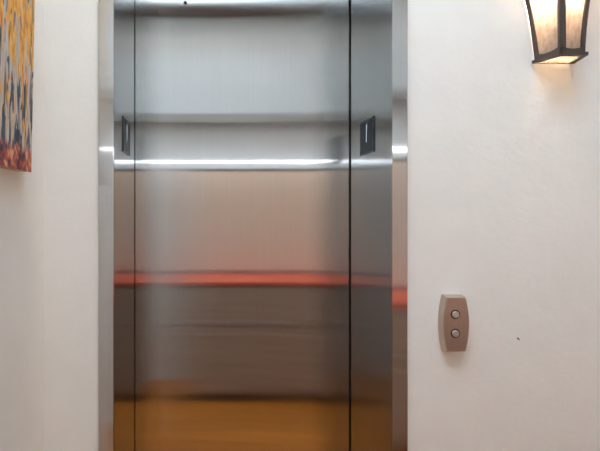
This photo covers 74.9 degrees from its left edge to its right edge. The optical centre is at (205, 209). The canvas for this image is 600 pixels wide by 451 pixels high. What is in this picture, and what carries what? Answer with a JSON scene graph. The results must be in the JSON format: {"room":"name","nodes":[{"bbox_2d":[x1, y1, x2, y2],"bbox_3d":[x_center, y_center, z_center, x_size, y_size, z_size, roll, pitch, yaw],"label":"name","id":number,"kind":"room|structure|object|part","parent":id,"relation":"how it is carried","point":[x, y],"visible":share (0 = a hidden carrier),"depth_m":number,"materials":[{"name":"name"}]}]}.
{"room":"elevator lobby","nodes":[
{"label":"elevator lobby","id":0,"kind":"room"},
{"bbox_2d":[0,0,43,450],"bbox_3d":[-0.522,-0.575,0.710,0.100,4.150,0.780,0,0,0],"label":"wall","id":1,"kind":"structure","parent":0,"point":[21,193],"depth_m":0.98,"materials":[{"name":"white paint"}]},
{"bbox_2d":[0,0,34,171],"bbox_3d":[-0.449,-0.523,0.819,0.045,0.854,0.278,0,0,0],"label":"painting","id":2,"kind":"object","parent":1,"relation":"attached to","point":[17,17],"visible":1,"depth_m":0.88,"materials":[{"name":"paint"}]},
{"bbox_2d":[44,0,599,450],"bbox_3d":[0.600,-0.575,1.248,5.400,4.150,0.298,0,0,0],"label":"wall","id":3,"kind":"structure","parent":0,"point":[504,147],"depth_m":1.10,"materials":[{"name":"white paint"}]},
{"bbox_2d":[134,0,350,450],"bbox_3d":[0.136,0.207,1.426,0.874,2.574,0.038,0,0,0],"label":"door","id":4,"kind":"structure","parent":3,"relation":"in","point":[242,108],"depth_m":1.41,"materials":[{"name":"metal"}]},
{"bbox_2d":[98,0,407,450],"bbox_3d":[0.136,0.200,1.244,0.896,2.600,0.307,0,0,0],"label":"door frame","id":5,"kind":"structure","parent":3,"relation":"attached to","point":[379,28],"depth_m":1.15,"materials":[{"name":"metal"}]},
{"bbox_3d":[-0.289,0.200,1.095,0.046,2.600,0.010,0,0,0],"label":"casing","id":6,"kind":"part","parent":5,"relation":"part of","materials":[{"name":"metal"}]},
{"bbox_2d":[123,116,129,155],"bbox_3d":[-0.264,-0.244,1.258,0.003,0.114,0.106,0,0,0],"label":"indicator","id":7,"kind":"object","parent":5,"relation":"attached to","point":[126,124],"visible":1,"depth_m":1.25,"materials":[{"name":"grey"}]},
{"bbox_2d":[360,116,373,155],"bbox_3d":[0.536,-0.244,1.258,0.003,0.114,0.106,0,0,0],"label":"indicator","id":8,"kind":"object","parent":5,"relation":"attached to","point":[367,126],"visible":1,"depth_m":1.25,"materials":[{"name":"grey"}]},
{"bbox_3d":[0.561,0.200,1.095,0.046,2.600,0.010,0,0,0],"label":"casing","id":9,"kind":"part","parent":5,"relation":"part of","materials":[{"name":"metal"}]},
{"bbox_2d":[438,294,468,350],"bbox_3d":[0.716,0.327,1.085,0.078,0.163,0.028,0,0,0],"label":"panel","id":10,"kind":"object","parent":3,"relation":"attached to","point":[453,315],"visible":1,"depth_m":1.08,"materials":[{"name":"brown metal"}]},
{"bbox_2d":[525,0,589,63],"bbox_3d":[1.010,-0.643,1.055,0.240,0.434,0.090,0,0,0],"label":"wall lantern","id":11,"kind":"object","parent":3,"relation":"attached to","point":[558,28],"visible":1,"depth_m":1.05,"materials":[{"name":"brown metal"}]},
{"bbox_3d":[0.951,-0.567,1.074,0.046,0.259,0.089,0,0,-37],"label":"glass pane","id":12,"kind":"part","parent":11,"relation":"part of","materials":[{"name":"beige glass"}]},
{"bbox_3d":[1.010,-0.430,1.065,0.124,0.009,0.063,0,0,0],"label":"plate","id":13,"kind":"part","parent":11,"relation":"part of","materials":[{"name":"brown metal"}]},
{"bbox_3d":[1.010,-0.567,1.035,0.096,0.259,0.023,0,0,0],"label":"glass pane","id":14,"kind":"part","parent":11,"relation":"part of","materials":[{"name":"beige glass"}]}
]}

